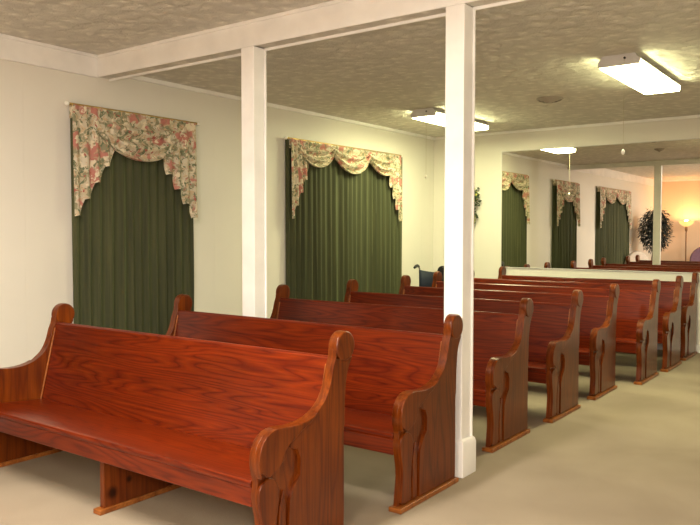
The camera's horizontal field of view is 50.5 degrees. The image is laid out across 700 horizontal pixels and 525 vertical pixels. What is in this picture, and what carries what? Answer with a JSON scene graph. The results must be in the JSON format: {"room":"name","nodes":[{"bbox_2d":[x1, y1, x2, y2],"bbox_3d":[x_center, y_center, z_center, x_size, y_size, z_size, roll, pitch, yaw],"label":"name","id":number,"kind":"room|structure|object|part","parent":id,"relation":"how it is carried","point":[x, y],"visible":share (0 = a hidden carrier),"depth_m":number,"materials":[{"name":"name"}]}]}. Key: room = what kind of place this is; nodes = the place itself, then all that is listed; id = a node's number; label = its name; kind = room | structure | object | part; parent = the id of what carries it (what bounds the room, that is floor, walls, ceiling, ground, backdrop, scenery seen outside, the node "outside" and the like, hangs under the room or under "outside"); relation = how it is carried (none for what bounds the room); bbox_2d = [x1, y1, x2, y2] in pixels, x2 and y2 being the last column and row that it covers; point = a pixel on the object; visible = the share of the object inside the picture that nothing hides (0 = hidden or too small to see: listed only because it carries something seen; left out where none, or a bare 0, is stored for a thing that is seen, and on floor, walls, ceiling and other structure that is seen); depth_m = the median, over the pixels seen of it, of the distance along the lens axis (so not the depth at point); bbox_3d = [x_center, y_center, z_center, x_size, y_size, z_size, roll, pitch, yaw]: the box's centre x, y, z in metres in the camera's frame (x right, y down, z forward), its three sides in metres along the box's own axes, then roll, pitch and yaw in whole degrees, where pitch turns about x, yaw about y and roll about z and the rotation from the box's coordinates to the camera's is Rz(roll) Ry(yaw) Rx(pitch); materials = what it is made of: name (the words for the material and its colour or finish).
{"room":"funeral home chapel","nodes":[
{"label":"funeral home chapel","id":0,"kind":"room"},
{"bbox_2d":[0,59,433,367],"bbox_3d":[-2.371,-0.245,5.303,0.120,2.660,11.890,2,3,36],"label":"wall","id":1,"kind":"structure","parent":0,"point":[36,263],"depth_m":6.12,"materials":[{"name":"white paint"}]},
{"bbox_2d":[0,33,97,77],"bbox_3d":[-3.846,-1.405,3.112,0.030,0.169,6.450,2,3,36],"label":"trim","id":2,"kind":"structure","parent":1,"relation":"attached to","point":[12,48],"depth_m":5.37,"materials":[{"name":"white paint"}]},
{"bbox_2d":[64,101,199,125],"bbox_3d":[-1.721,-1.193,5.989,0.070,0.038,1.312,2,3,36],"label":"curtain rod","id":3,"kind":"object","parent":1,"relation":"attached to","point":[66,103],"visible":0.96,"depth_m":5.87,"materials":[{"name":"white metal"}]},
{"bbox_2d":[70,118,193,334],"bbox_3d":[-1.717,-0.121,6.031,0.062,2.115,1.180,2,3,36],"label":"drape","id":4,"kind":"object","parent":3,"relation":"hanging from","point":[133,239],"visible":0.68,"depth_m":5.98,"materials":[{"name":"green fabric"}]},
{"bbox_2d":[69,104,197,217],"bbox_3d":[-1.697,-0.778,5.973,0.125,0.832,1.210,2,3,36],"label":"floral valance","id":5,"kind":"object","parent":3,"relation":"hanging from","point":[97,132],"visible":1,"depth_m":5.86,"materials":[{"name":"fabric"}]},
{"bbox_2d":[129,76,434,139],"bbox_3d":[-0.365,-1.569,7.861,0.028,0.035,5.070,2,3,36],"label":"trim","id":6,"kind":"structure","parent":1,"relation":"attached to","point":[140,78],"depth_m":7.39,"materials":[{"name":"white paint"}]},
{"bbox_2d":[284,136,402,156],"bbox_3d":[-0.018,-1.285,8.312,0.070,0.038,2.197,2,3,36],"label":"curtain rod","id":7,"kind":"object","parent":1,"relation":"attached to","point":[285,137],"visible":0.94,"depth_m":8.15,"materials":[{"name":"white metal"}]},
{"bbox_2d":[285,140,401,301],"bbox_3d":[0.014,-0.214,8.392,0.068,2.115,2.187,2,3,36],"label":"drape","id":8,"kind":"object","parent":7,"relation":"hanging from","point":[345,226],"visible":0.72,"depth_m":8.22,"materials":[{"name":"green fabric"}]},
{"bbox_2d":[286,138,402,220],"bbox_3d":[0.012,-0.880,8.303,0.125,0.812,2.075,2,3,36],"label":"floral valance","id":9,"kind":"object","parent":7,"relation":"hanging from","point":[303,153],"visible":1,"depth_m":8.12,"materials":[{"name":"fabric"}]},
{"bbox_2d":[0,0,699,136],"bbox_3d":[0.744,-1.484,2.969,7.840,0.190,11.890,2,3,36],"label":"ceiling","id":10,"kind":"structure","parent":0,"point":[526,51],"depth_m":5.35,"materials":[{"name":"paint"}]},
{"bbox_2d":[97,0,506,78],"bbox_3d":[1.149,-1.421,3.525,7.600,0.160,0.096,2,3,36],"label":"beam","id":11,"kind":"structure","parent":10,"relation":"attached to","point":[480,2],"depth_m":4.54,"materials":[{"name":"paint"}]},
{"bbox_2d":[109,0,527,80],"bbox_3d":[1.181,-1.369,3.571,7.600,0.087,0.014,2,3,36],"label":"trim","id":12,"kind":"structure","parent":11,"relation":"attached to","point":[507,1],"depth_m":4.51,"materials":[{"name":"white paint"}]},
{"bbox_2d":[411,108,444,125],"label":"ceiling light","id":13,"kind":"object","parent":10,"relation":"attached to","point":[433,116],"depth_m":7.66,"materials":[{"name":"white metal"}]},
{"bbox_2d":[412,112,487,130],"bbox_3d":[1.117,-1.531,8.116,0.287,0.042,1.205,2,3,36],"label":"diffuser","id":14,"kind":"object","parent":13,"relation":"attached to","point":[438,118],"depth_m":7.71,"materials":[{"name":"white plastic"}]},
{"bbox_2d":[536,96,563,103],"bbox_3d":[1.888,-1.525,7.011,0.250,0.050,0.250,2,3,36],"label":"ceiling vent","id":15,"kind":"object","parent":10,"relation":"in","point":[546,99],"visible":1,"depth_m":6.95,"materials":[{"name":"metal"}]},
{"bbox_2d":[598,52,680,154],"bbox_3d":[2.275,-1.143,5.794,0.294,0.715,1.270,2,3,36],"label":"ceiling light","id":16,"kind":"object","parent":10,"relation":"attached to","point":[630,69],"visible":1,"depth_m":5.55,"materials":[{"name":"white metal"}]},
{"bbox_3d":[1.943,-1.125,5.267,0.002,0.650,0.002,2,3,36],"label":"pull cord","id":17,"kind":"part","parent":16,"relation":"part of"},
{"bbox_2d":[600,59,679,94],"bbox_3d":[2.281,-1.436,5.790,0.287,0.042,1.205,2,3,36],"label":"diffuser","id":18,"kind":"object","parent":16,"relation":"attached to","point":[639,74],"depth_m":5.62,"materials":[{"name":"white plastic"}]},
{"bbox_2d":[0,349,699,524],"bbox_3d":[0.741,1.229,3.079,7.840,0.100,11.890,2,3,36],"label":"floor","id":19,"kind":"structure","parent":0,"point":[630,455],"depth_m":3.94,"materials":[{"name":"beige carpet"}]},
{"bbox_2d":[0,303,353,524],"bbox_3d":[-1.021,0.715,3.631,2.149,0.879,0.624,2,3,36],"label":"pew","id":20,"kind":"object","parent":19,"relation":"on","point":[261,429],"visible":1,"depth_m":3.45,"materials":[{"name":"orange wood"}]},
{"bbox_3d":[-1.948,0.664,4.151,0.027,0.189,0.347,2,3,36],"label":"scroll arm","id":21,"kind":"part","parent":20,"relation":"part of","materials":[{"name":"orange wood"}]},
{"bbox_3d":[-1.849,0.679,4.243,0.029,0.856,0.612,2,3,36],"label":"panel","id":22,"kind":"part","parent":20,"relation":"part of","materials":[{"name":"orange wood"}]},
{"bbox_3d":[-1.819,0.711,4.322,0.018,0.770,0.421,2,3,36],"label":"raised panel","id":23,"kind":"part","parent":20,"relation":"part of","materials":[{"name":"orange wood"}]},
{"bbox_3d":[-1.713,0.307,4.430,0.051,0.129,0.129,2,3,36],"label":"rosette knob","id":24,"kind":"part","parent":20,"relation":"part of","materials":[{"name":"orange wood"}]},
{"bbox_3d":[-1.077,0.820,3.559,2.031,0.060,0.404,2,3,36],"label":"seat","id":25,"kind":"part","parent":20,"relation":"part of","materials":[{"name":"red wood"}]},
{"bbox_3d":[-0.933,0.597,3.746,2.031,0.444,0.127,2,3,36],"label":"backrest","id":26,"kind":"part","parent":20,"relation":"part of","materials":[{"name":"red wood"}]},
{"bbox_3d":[-0.244,0.716,2.904,0.027,0.189,0.347,2,3,36],"label":"scroll arm","id":27,"kind":"part","parent":20,"relation":"part of","materials":[{"name":"orange wood"}]},
{"bbox_3d":[-0.187,0.730,3.027,0.029,0.856,0.612,2,3,36],"label":"panel","id":28,"kind":"part","parent":20,"relation":"part of","materials":[{"name":"orange wood"}]},
{"bbox_3d":[-0.122,0.763,3.080,0.018,0.770,0.421,2,3,36],"label":"raised panel","id":29,"kind":"part","parent":20,"relation":"part of","materials":[{"name":"orange wood"}]},
{"bbox_3d":[-0.035,0.358,3.202,0.051,0.129,0.129,2,3,36],"label":"rosette knob","id":30,"kind":"part","parent":20,"relation":"part of","materials":[{"name":"orange wood"}]},
{"bbox_2d":[241,46,266,317],"bbox_3d":[-0.631,-0.143,4.874,0.156,2.495,0.154,2,3,36],"label":"support post","id":31,"kind":"object","parent":19,"relation":"on","point":[253,58],"visible":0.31,"depth_m":4.82,"materials":[{"name":"white paint"}]},
{"bbox_2d":[166,294,462,513],"bbox_3d":[-0.451,0.689,4.295,2.158,0.879,0.624,2,3,36],"label":"pew","id":32,"kind":"object","parent":19,"relation":"on","point":[400,391],"visible":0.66,"depth_m":3.87,"materials":[{"name":"orange wood"}]},
{"bbox_3d":[-1.252,0.685,4.989,0.018,0.770,0.421,2,3,36],"label":"raised panel","id":33,"kind":"part","parent":32,"relation":"part of","materials":[{"name":"orange wood"}]},
{"bbox_3d":[-1.282,0.653,4.910,0.029,0.856,0.612,2,3,36],"label":"panel","id":34,"kind":"part","parent":32,"relation":"part of","materials":[{"name":"orange wood"}]},
{"bbox_3d":[-1.146,0.281,5.097,0.051,0.129,0.129,2,3,36],"label":"rosette knob","id":35,"kind":"part","parent":32,"relation":"part of","materials":[{"name":"orange wood"}]},
{"bbox_3d":[-0.363,0.571,4.410,2.040,0.444,0.127,2,3,36],"label":"backrest","id":36,"kind":"part","parent":32,"relation":"part of","materials":[{"name":"red wood"}]},
{"bbox_3d":[-0.506,0.793,4.223,2.040,0.060,0.404,2,3,36],"label":"seat","id":37,"kind":"part","parent":32,"relation":"part of","materials":[{"name":"red wood"}]},
{"bbox_3d":[0.330,0.690,3.565,0.027,0.189,0.347,2,3,36],"label":"scroll arm","id":38,"kind":"part","parent":32,"relation":"part of","materials":[{"name":"orange wood"}]},
{"bbox_3d":[0.387,0.704,3.688,0.029,0.856,0.612,2,3,36],"label":"panel","id":39,"kind":"part","parent":32,"relation":"part of","materials":[{"name":"orange wood"}]},
{"bbox_3d":[0.452,0.737,3.741,0.018,0.770,0.421,2,3,36],"label":"raised panel","id":40,"kind":"part","parent":32,"relation":"part of","materials":[{"name":"orange wood"}]},
{"bbox_3d":[0.539,0.332,3.863,0.051,0.129,0.129,2,3,36],"label":"rosette knob","id":41,"kind":"part","parent":32,"relation":"part of","materials":[{"name":"orange wood"}]},
{"bbox_2d":[270,284,533,452],"bbox_3d":[0.152,0.651,5.256,2.169,0.879,0.624,2,3,36],"label":"pew","id":42,"kind":"object","parent":19,"relation":"on","point":[500,340],"visible":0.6,"depth_m":4.84,"materials":[{"name":"orange wood"}]},
{"bbox_3d":[-0.654,0.646,5.953,0.018,0.770,0.421,2,3,36],"label":"raised panel","id":43,"kind":"part","parent":42,"relation":"part of","materials":[{"name":"orange wood"}]},
{"bbox_3d":[-0.684,0.615,5.874,0.029,0.856,0.612,2,3,36],"label":"panel","id":44,"kind":"part","parent":42,"relation":"part of","materials":[{"name":"orange wood"}]},
{"bbox_3d":[-0.548,0.242,6.061,0.051,0.129,0.129,2,3,36],"label":"rosette knob","id":45,"kind":"part","parent":42,"relation":"part of","materials":[{"name":"orange wood"}]},
{"bbox_3d":[0.240,0.533,5.371,2.051,0.444,0.127,2,3,36],"label":"backrest","id":46,"kind":"part","parent":42,"relation":"part of","materials":[{"name":"red wood"}]},
{"bbox_3d":[0.096,0.755,5.184,2.051,0.060,0.404,2,3,36],"label":"seat","id":47,"kind":"part","parent":42,"relation":"part of","materials":[{"name":"red wood"}]},
{"bbox_3d":[0.937,0.652,4.523,0.027,0.189,0.347,2,3,36],"label":"scroll arm","id":48,"kind":"part","parent":42,"relation":"part of","materials":[{"name":"orange wood"}]},
{"bbox_3d":[0.994,0.666,4.646,0.029,0.856,0.612,2,3,36],"label":"panel","id":49,"kind":"part","parent":42,"relation":"part of","materials":[{"name":"orange wood"}]},
{"bbox_3d":[1.059,0.699,4.699,0.018,0.770,0.421,2,3,36],"label":"raised panel","id":50,"kind":"part","parent":42,"relation":"part of","materials":[{"name":"orange wood"}]},
{"bbox_3d":[1.146,0.294,4.821,0.051,0.129,0.129,2,3,36],"label":"rosette knob","id":51,"kind":"part","parent":42,"relation":"part of","materials":[{"name":"orange wood"}]},
{"bbox_2d":[413,264,443,286],"bbox_3d":[1.129,0.474,9.283,0.540,0.913,0.822,2,3,36],"label":"wheelchair","id":52,"kind":"object","parent":19,"relation":"on","point":[425,277],"visible":0.06,"depth_m":9.20,"materials":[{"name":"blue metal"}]},
{"bbox_2d":[437,266,443,280],"bbox_3d":[1.124,0.190,8.995,0.163,0.301,0.055,2,3,36],"label":"handle","id":53,"kind":"object","parent":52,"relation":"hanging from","point":[440,267],"visible":0.31,"depth_m":8.97,"materials":[{"name":"black rubber"}]},
{"bbox_2d":[444,3,475,477],"bbox_3d":[0.582,-0.106,3.987,0.156,2.495,0.154,2,3,36],"label":"support post","id":54,"kind":"object","parent":19,"relation":"on","point":[460,18],"visible":0.73,"depth_m":3.94,"materials":[{"name":"white paint"}]},
{"bbox_2d":[344,279,582,422],"bbox_3d":[0.707,0.624,5.929,2.133,0.879,0.624,2,3,36],"label":"pew","id":55,"kind":"object","parent":19,"relation":"on","point":[553,359],"visible":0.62,"depth_m":5.49,"materials":[{"name":"orange wood"}]},
{"bbox_3d":[-0.114,0.589,6.536,0.029,0.856,0.612,2,3,36],"label":"panel","id":56,"kind":"part","parent":55,"relation":"part of","materials":[{"name":"orange wood"}]},
{"bbox_3d":[0.021,0.216,6.723,0.051,0.129,0.129,2,3,36],"label":"rosette knob","id":57,"kind":"part","parent":55,"relation":"part of","materials":[{"name":"orange wood"}]},
{"bbox_3d":[0.795,0.506,6.044,2.015,0.444,0.127,2,3,36],"label":"backrest","id":58,"kind":"part","parent":55,"relation":"part of","materials":[{"name":"red wood"}]},
{"bbox_3d":[0.651,0.729,5.857,2.015,0.060,0.404,2,3,36],"label":"seat","id":59,"kind":"part","parent":55,"relation":"part of","materials":[{"name":"red wood"}]},
{"bbox_3d":[1.534,0.639,5.329,0.029,0.856,0.612,2,3,36],"label":"panel","id":60,"kind":"part","parent":55,"relation":"part of","materials":[{"name":"orange wood"}]},
{"bbox_3d":[1.477,0.625,5.206,0.027,0.189,0.347,2,3,36],"label":"scroll arm","id":61,"kind":"part","parent":55,"relation":"part of","materials":[{"name":"orange wood"}]},
{"bbox_3d":[1.599,0.672,5.382,0.018,0.770,0.421,2,3,36],"label":"raised panel","id":62,"kind":"part","parent":55,"relation":"part of","materials":[{"name":"orange wood"}]},
{"bbox_3d":[1.686,0.267,5.504,0.051,0.129,0.129,2,3,36],"label":"rosette knob","id":63,"kind":"part","parent":55,"relation":"part of","materials":[{"name":"orange wood"}]},
{"bbox_2d":[399,275,619,399],"bbox_3d":[1.236,0.597,6.621,2.119,0.879,0.624,2,3,36],"label":"pew","id":64,"kind":"object","parent":19,"relation":"on","point":[597,333],"visible":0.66,"depth_m":6.17,"materials":[{"name":"orange wood"}]},
{"bbox_3d":[0.420,0.561,7.224,0.029,0.856,0.612,2,3,36],"label":"panel","id":65,"kind":"part","parent":64,"relation":"part of","materials":[{"name":"orange wood"}]},
{"bbox_3d":[0.556,0.189,7.411,0.051,0.129,0.129,2,3,36],"label":"rosette knob","id":66,"kind":"part","parent":64,"relation":"part of","materials":[{"name":"orange wood"}]},
{"bbox_3d":[1.323,0.479,6.736,2.001,0.444,0.127,2,3,36],"label":"backrest","id":67,"kind":"part","parent":64,"relation":"part of","materials":[{"name":"red wood"}]},
{"bbox_3d":[1.180,0.701,6.549,2.001,0.060,0.404,2,3,36],"label":"seat","id":68,"kind":"part","parent":64,"relation":"part of","materials":[{"name":"red wood"}]},
{"bbox_3d":[2.057,0.611,6.025,0.029,0.856,0.612,2,3,36],"label":"panel","id":69,"kind":"part","parent":64,"relation":"part of","materials":[{"name":"orange wood"}]},
{"bbox_3d":[2.000,0.597,5.902,0.027,0.189,0.347,2,3,36],"label":"scroll arm","id":70,"kind":"part","parent":64,"relation":"part of","materials":[{"name":"orange wood"}]},
{"bbox_3d":[2.122,0.644,6.079,0.018,0.770,0.421,2,3,36],"label":"raised panel","id":71,"kind":"part","parent":64,"relation":"part of","materials":[{"name":"orange wood"}]},
{"bbox_3d":[2.209,0.239,6.200,0.051,0.129,0.129,2,3,36],"label":"rosette knob","id":72,"kind":"part","parent":64,"relation":"part of","materials":[{"name":"orange wood"}]},
{"bbox_2d":[432,271,660,384],"bbox_3d":[1.730,0.571,7.264,2.348,0.879,0.624,2,3,36],"label":"pew","id":73,"kind":"object","parent":19,"relation":"on","point":[637,310],"visible":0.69,"depth_m":6.77,"materials":[{"name":"orange wood"}]},
{"bbox_3d":[0.822,0.533,7.935,0.029,0.856,0.612,2,3,36],"label":"panel","id":74,"kind":"part","parent":73,"relation":"part of","materials":[{"name":"orange wood"}]},
{"bbox_3d":[0.958,0.161,8.122,0.051,0.129,0.129,2,3,36],"label":"rosette knob","id":75,"kind":"part","parent":73,"relation":"part of","materials":[{"name":"orange wood"}]},
{"bbox_3d":[1.818,0.453,7.379,2.230,0.444,0.127,2,3,36],"label":"backrest","id":76,"kind":"part","parent":73,"relation":"part of","materials":[{"name":"red wood"}]},
{"bbox_3d":[1.675,0.676,7.192,2.230,0.060,0.404,2,3,36],"label":"seat","id":77,"kind":"part","parent":73,"relation":"part of","materials":[{"name":"red wood"}]},
{"bbox_3d":[2.644,0.589,6.601,0.029,0.856,0.612,2,3,36],"label":"panel","id":78,"kind":"part","parent":73,"relation":"part of","materials":[{"name":"orange wood"}]},
{"bbox_3d":[2.587,0.575,6.478,0.027,0.189,0.347,2,3,36],"label":"scroll arm","id":79,"kind":"part","parent":73,"relation":"part of","materials":[{"name":"orange wood"}]},
{"bbox_3d":[2.709,0.622,6.654,0.018,0.770,0.421,2,3,36],"label":"raised panel","id":80,"kind":"part","parent":73,"relation":"part of","materials":[{"name":"orange wood"}]},
{"bbox_3d":[2.796,0.217,6.776,0.051,0.129,0.129,2,3,36],"label":"rosette knob","id":81,"kind":"part","parent":73,"relation":"part of","materials":[{"name":"orange wood"}]},
{"bbox_2d":[474,273,683,371],"bbox_3d":[2.196,0.548,7.863,2.371,0.879,0.624,2,3,36],"label":"pew","id":82,"kind":"object","parent":19,"relation":"on","point":[669,305],"visible":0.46,"depth_m":7.33,"materials":[{"name":"orange wood"}]},
{"bbox_3d":[2.284,0.430,7.978,2.253,0.444,0.127,2,3,36],"label":"backrest","id":83,"kind":"part","parent":82,"relation":"part of","materials":[{"name":"red wood"}]},
{"bbox_3d":[3.119,0.565,7.192,0.029,0.856,0.612,2,3,36],"label":"panel","id":84,"kind":"part","parent":82,"relation":"part of","materials":[{"name":"orange wood"}]},
{"bbox_3d":[3.062,0.551,7.070,0.027,0.189,0.347,2,3,36],"label":"scroll arm","id":85,"kind":"part","parent":82,"relation":"part of","materials":[{"name":"orange wood"}]},
{"bbox_3d":[3.184,0.598,7.246,0.018,0.770,0.421,2,3,36],"label":"raised panel","id":86,"kind":"part","parent":82,"relation":"part of","materials":[{"name":"orange wood"}]},
{"bbox_3d":[3.271,0.194,7.368,0.051,0.129,0.129,2,3,36],"label":"rosette knob","id":87,"kind":"part","parent":82,"relation":"part of","materials":[{"name":"orange wood"}]},
{"bbox_2d":[498,266,698,360],"bbox_3d":[2.667,0.524,8.463,2.309,0.879,0.624,2,3,36],"label":"pew","id":88,"kind":"object","parent":19,"relation":"on","point":[689,291],"visible":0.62,"depth_m":7.95,"materials":[{"name":"orange wood"}]},
{"bbox_3d":[1.910,0.114,9.309,0.051,0.129,0.129,2,3,36],"label":"rosette knob","id":89,"kind":"part","parent":88,"relation":"part of","materials":[{"name":"orange wood"}]},
{"bbox_3d":[2.755,0.406,8.578,2.191,0.444,0.127,2,3,36],"label":"backrest","id":90,"kind":"part","parent":88,"relation":"part of","materials":[{"name":"red wood"}]},
{"bbox_3d":[3.565,0.541,7.811,0.029,0.856,0.612,2,3,36],"label":"panel","id":91,"kind":"part","parent":88,"relation":"part of","materials":[{"name":"orange wood"}]},
{"bbox_3d":[3.508,0.527,7.688,0.027,0.189,0.347,2,3,36],"label":"scroll arm","id":92,"kind":"part","parent":88,"relation":"part of","materials":[{"name":"orange wood"}]},
{"bbox_3d":[3.630,0.574,7.864,0.018,0.770,0.421,2,3,36],"label":"raised panel","id":93,"kind":"part","parent":88,"relation":"part of","materials":[{"name":"orange wood"}]},
{"bbox_3d":[3.717,0.169,7.986,0.051,0.129,0.129,2,3,36],"label":"rosette knob","id":94,"kind":"part","parent":88,"relation":"part of","materials":[{"name":"orange wood"}]},
{"bbox_2d":[433,118,699,344],"bbox_3d":[4.221,-0.292,7.768,7.600,2.570,0.120,2,3,36],"label":"wall","id":95,"kind":"structure","parent":0,"point":[488,148],"depth_m":9.29,"materials":[{"name":"white paint"}]},
{"bbox_2d":[474,183,481,223],"bbox_3d":[1.567,-0.754,9.536,0.259,0.575,0.139,2,3,36],"label":"swag","id":96,"kind":"object","parent":95,"relation":"attached to","point":[475,191],"visible":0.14,"depth_m":9.51,"materials":[{"name":"green plant"}]},
{"bbox_2d":[435,115,699,139],"bbox_3d":[4.180,-1.559,7.660,7.600,0.030,0.022,2,3,36],"label":"trim","id":97,"kind":"structure","parent":95,"relation":"attached to","point":[689,116],"depth_m":8.67,"materials":[{"name":"white paint"}]},
{"bbox_2d":[501,138,699,273],"bbox_3d":[4.420,-0.588,7.529,6.223,1.461,0.011,2,3,36],"label":"wall mirror","id":98,"kind":"object","parent":95,"relation":"attached to","point":[592,207],"visible":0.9,"depth_m":8.60,"materials":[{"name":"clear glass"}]},
{"bbox_2d":[657,343,699,352],"bbox_3d":[4.179,0.949,7.764,7.600,0.090,0.016,2,3,36],"label":"baseboard","id":99,"kind":"structure","parent":95,"relation":"attached to","point":[659,345],"depth_m":8.21,"materials":[{"name":"white paint"}]}
]}

